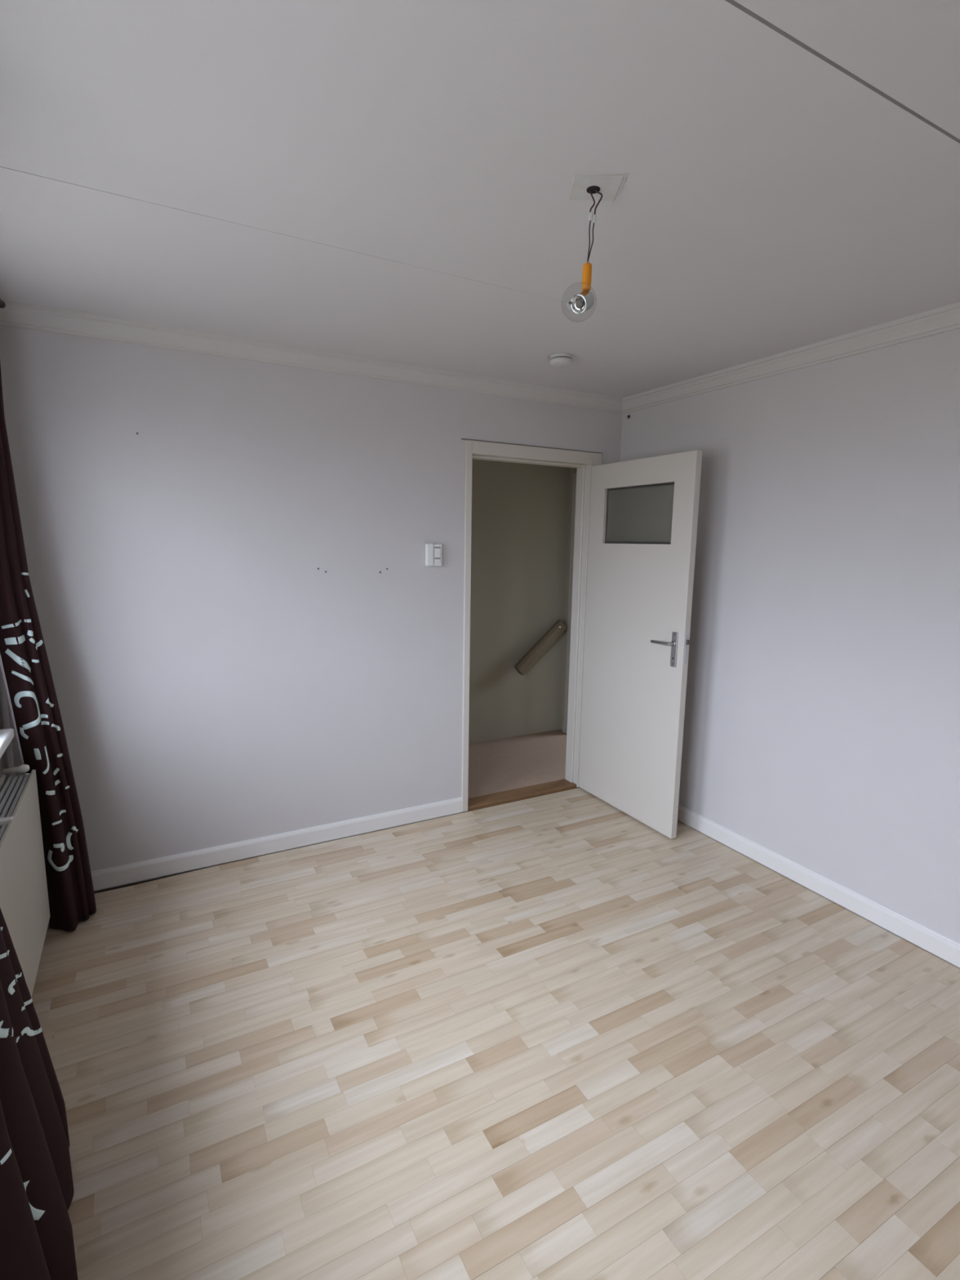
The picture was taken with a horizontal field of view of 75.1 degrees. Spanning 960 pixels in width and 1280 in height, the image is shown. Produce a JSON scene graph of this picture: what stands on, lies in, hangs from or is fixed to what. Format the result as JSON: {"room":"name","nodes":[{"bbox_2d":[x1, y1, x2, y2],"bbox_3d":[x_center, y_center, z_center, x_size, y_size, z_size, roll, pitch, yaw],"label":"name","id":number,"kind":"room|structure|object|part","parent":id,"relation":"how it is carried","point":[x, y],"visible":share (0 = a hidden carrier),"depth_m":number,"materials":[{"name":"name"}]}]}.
{"room":"empty bedroom","nodes":[
{"label":"empty bedroom","id":0,"kind":"room"},
{"bbox_2d":[0,666,15,780],"bbox_3d":[-0.884,0.260,0.415,0.180,2.508,4.700,-4,10,-28],"label":"wall","id":1,"kind":"structure","parent":0,"point":[6,760],"depth_m":2.48,"materials":[{"name":"white paint"}]},
{"bbox_2d":[0,728,13,758],"bbox_3d":[-1.494,0.416,1.763,0.142,0.035,1.075,-4,10,-28],"label":"window sill","id":2,"kind":"structure","parent":1,"relation":"attached to","point":[6,735],"depth_m":2.16,"materials":[{"name":"white plastic"}]},
{"bbox_2d":[0,764,49,997],"bbox_3d":[-1.376,0.869,1.748,0.100,0.627,1.406,-4,10,-28],"label":"radiator","id":3,"kind":"object","parent":1,"relation":"attached to","point":[24,893],"visible":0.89,"depth_m":2.05,"materials":[{"name":"beige metal"}]},
{"bbox_3d":[-1.415,0.885,1.728,0.012,0.600,1.404,-4,10,-28],"label":"panel","id":4,"kind":"part","parent":3,"relation":"part of","materials":[{"name":"beige metal"}]},
{"bbox_2d":[0,773,30,839],"bbox_3d":[-1.368,0.594,1.704,0.086,0.021,1.394,-4,10,-28],"label":"grille","id":5,"kind":"object","parent":3,"relation":"attached to","point":[15,793],"depth_m":2.09,"materials":[{"name":"white metal"}]},
{"bbox_2d":[0,324,622,892],"bbox_3d":[-0.374,-0.198,3.386,3.980,2.508,0.100,-4,10,-28],"label":"wall","id":6,"kind":"structure","parent":0,"point":[215,686],"depth_m":2.93,"materials":[{"name":"white paint"}]},
{"bbox_2d":[90,796,463,890],"bbox_3d":[-1.020,1.027,3.167,2.089,0.088,0.015,-4,10,-28],"label":"baseboard","id":7,"kind":"structure","parent":6,"relation":"attached to","point":[123,874],"depth_m":3.13,"materials":[{"name":"white paint"}]},
{"bbox_2d":[0,299,622,413],"bbox_3d":[-0.502,-1.318,3.036,3.160,0.072,0.064,-4,10,-28],"label":"crown molding","id":8,"kind":"structure","parent":6,"relation":"attached to","point":[16,314],"depth_m":2.81,"materials":[{"name":"grey paint"}]},
{"bbox_2d":[425,543,441,565],"bbox_3d":[-0.247,-0.455,3.337,0.092,0.117,0.033,-4,10,-28],"label":"wall thermostat","id":9,"kind":"object","parent":6,"relation":"attached to","point":[433,551],"visible":1,"depth_m":3.32,"materials":[{"name":"white plastic"}]},
{"bbox_3d":[-0.268,-0.453,3.320,0.038,0.117,0.023,-4,10,-28],"label":"raised panel","id":10,"kind":"part","parent":9,"relation":"part of","materials":[{"name":"white plastic"}]},
{"bbox_2d":[461,438,602,812],"bbox_3d":[0.281,-0.068,3.764,0.955,2.114,0.120,-4,10,-28],"label":"door frame","id":11,"kind":"structure","parent":6,"relation":"attached to","point":[584,460],"depth_m":3.74,"materials":[{"name":"grey paint"}]},
{"bbox_2d":[577,449,702,839],"bbox_3d":[0.862,0.012,3.553,0.153,2.015,0.838,-4,10,-28],"label":"door","id":12,"kind":"structure","parent":6,"relation":"in","point":[643,513],"depth_m":3.47,"materials":[{"name":"grey paint"}]},
{"bbox_3d":[0.874,-0.689,3.441,0.005,0.323,0.552,-4,10,-28],"label":"glass pane","id":13,"kind":"part","parent":12,"relation":"part of","materials":[{"name":"grey glass"}]},
{"bbox_3d":[0.986,0.020,3.222,0.044,0.028,0.028,-4,10,-28],"label":"lever","id":14,"kind":"part","parent":12,"relation":"part of","materials":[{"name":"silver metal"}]},
{"bbox_3d":[1.007,0.050,3.239,0.007,0.182,0.038,-4,10,-28],"label":"handle plate","id":15,"kind":"part","parent":12,"relation":"part of","materials":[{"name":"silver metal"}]},
{"bbox_3d":[1.057,0.050,3.197,0.020,0.145,0.004,-4,10,-28],"label":"lock plate","id":16,"kind":"part","parent":12,"relation":"part of","materials":[{"name":"grey metal"}]},
{"bbox_2d":[0,0,959,398],"bbox_3d":[0.559,-1.047,0.991,3.460,0.060,4.700,-4,10,-28],"label":"ceiling","id":17,"kind":"structure","parent":0,"point":[390,180],"depth_m":1.47,"materials":[{"name":"grey paint"}]},
{"bbox_2d":[0,297,5,308],"bbox_3d":[-1.115,-1.040,1.132,0.026,0.050,2.616,-4,10,-28],"label":"rail","id":18,"kind":"object","parent":17,"relation":"attached to","point":[2,304],"visible":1,"depth_m":2.25,"materials":[{"name":"grey metal"}]},
{"bbox_2d":[0,907,77,1279],"bbox_3d":[-0.946,0.188,1.162,0.182,2.353,0.658,-4,10,-28],"label":"curtain","id":19,"kind":"object","parent":18,"relation":"hanging from","point":[37,1190],"visible":1,"depth_m":1.24,"materials":[{"name":"black fabric"}]},
{"bbox_2d":[0,362,96,931],"bbox_3d":[-1.708,-0.016,2.393,0.246,2.353,0.251,-4,10,-28],"label":"curtain","id":20,"kind":"object","parent":18,"relation":"hanging from","point":[37,723],"visible":0.99,"depth_m":2.37,"materials":[{"name":"black fabric"}]},
{"bbox_3d":[-0.252,-1.282,2.575,3.160,0.008,1.113,-4,10,-28],"label":"panel","id":21,"kind":"part","parent":17,"relation":"part of","materials":[{"name":"paint"}]},
{"bbox_2d":[549,352,573,367],"bbox_3d":[0.378,-1.297,2.908,0.110,0.046,0.110,-4,10,-28],"label":"smoke detector","id":22,"kind":"object","parent":17,"relation":"attached to","point":[562,359],"visible":1,"depth_m":2.87,"materials":[{"name":"grey plastic"}]},
{"bbox_3d":[0.378,-1.314,2.906,0.106,0.012,0.106,-4,10,-28],"label":"plate","id":23,"kind":"part","parent":22,"relation":"part of","materials":[{"name":"grey plastic"}]},
{"bbox_2d":[568,172,628,200],"bbox_3d":[0.284,-1.102,1.518,0.124,0.005,0.120,1,9,0],"label":"outlet","id":24,"kind":"object","parent":17,"relation":"attached to","point":[608,186],"visible":1,"depth_m":1.51,"materials":[{"name":"paint"}]},
{"bbox_2d":[562,189,602,322],"bbox_3d":[0.250,-0.953,1.547,0.091,0.306,0.088,-4,10,-28],"label":"hanging bulb","id":25,"kind":"object","parent":24,"relation":"hanging from","point":[583,301],"visible":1,"depth_m":1.55,"materials":[{"name":"orange"}]},
{"bbox_2d":[568,290,594,314],"bbox_3d":[0.255,-0.847,1.565,0.066,0.060,0.057,-4,10,-28],"label":"bulb","id":26,"kind":"object","parent":25,"relation":"on","point":[583,301],"depth_m":1.56,"materials":[{"name":"clear glass"}]},
{"bbox_3d":[0.842,-0.953,0.582,3.160,0.008,1.153,-4,10,-28],"label":"panel","id":27,"kind":"part","parent":17,"relation":"part of","materials":[{"name":"paint"}]},
{"bbox_2d":[31,728,959,1279],"bbox_3d":[1.139,1.263,2.303,5.080,0.062,5.760,-4,10,-28],"label":"floor","id":28,"kind":"structure","parent":0,"point":[562,1035],"depth_m":1.90,"materials":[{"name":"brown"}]},
{"bbox_2d":[467,778,576,811],"bbox_3d":[0.249,0.971,3.928,0.804,0.030,0.119,-4,10,-28],"label":"threshold","id":29,"kind":"object","parent":28,"relation":"on","point":[544,788],"visible":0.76,"depth_m":3.90,"materials":[{"name":"brown wood"}]},
{"bbox_2d":[468,458,569,743],"bbox_3d":[-0.334,-0.373,4.601,2.900,2.538,0.100,-4,10,-28],"label":"wall","id":30,"kind":"structure","parent":0,"point":[519,531],"depth_m":4.89,"materials":[{"name":"beige paint"}]},
{"bbox_2d":[514,619,566,675],"bbox_3d":[0.474,0.053,4.994,0.470,0.420,0.108,-4,10,-28],"label":"handrail","id":31,"kind":"object","parent":30,"relation":"attached to","point":[528,660],"visible":1,"depth_m":4.95,"materials":[{"name":"brown wood"}]},
{"bbox_2d":[560,467,577,729],"bbox_3d":[0.973,-0.370,4.708,0.100,2.538,0.960,-4,10,-28],"label":"wall","id":32,"kind":"structure","parent":0,"point":[572,470],"depth_m":5.09,"materials":[{"name":"beige paint"}]},
{"bbox_2d":[562,472,577,733],"bbox_3d":[0.737,-0.264,5.026,0.028,2.100,0.085,-4,10,-28],"label":"door frame","id":33,"kind":"structure","parent":32,"relation":"attached to","point":[574,486],"depth_m":5.03,"materials":[{"name":"grey paint"}]},
{"bbox_2d":[620,328,959,968],"bbox_3d":[2.026,0.059,1.980,0.120,2.508,4.700,-4,10,-28],"label":"wall","id":34,"kind":"structure","parent":0,"point":[821,729],"depth_m":2.73,"materials":[{"name":"white paint"}]},
{"bbox_2d":[622,302,959,413],"bbox_3d":[1.963,-1.079,1.757,0.064,0.072,4.700,-4,10,-28],"label":"crown molding","id":35,"kind":"structure","parent":34,"relation":"attached to","point":[945,318],"depth_m":2.70,"materials":[{"name":"grey paint"}]},
{"bbox_2d":[677,804,959,967],"bbox_3d":[1.949,1.235,2.132,0.015,0.088,4.700,-4,10,-28],"label":"baseboard","id":36,"kind":"structure","parent":34,"relation":"attached to","point":[935,943],"depth_m":2.79,"materials":[{"name":"white paint"}]}
]}

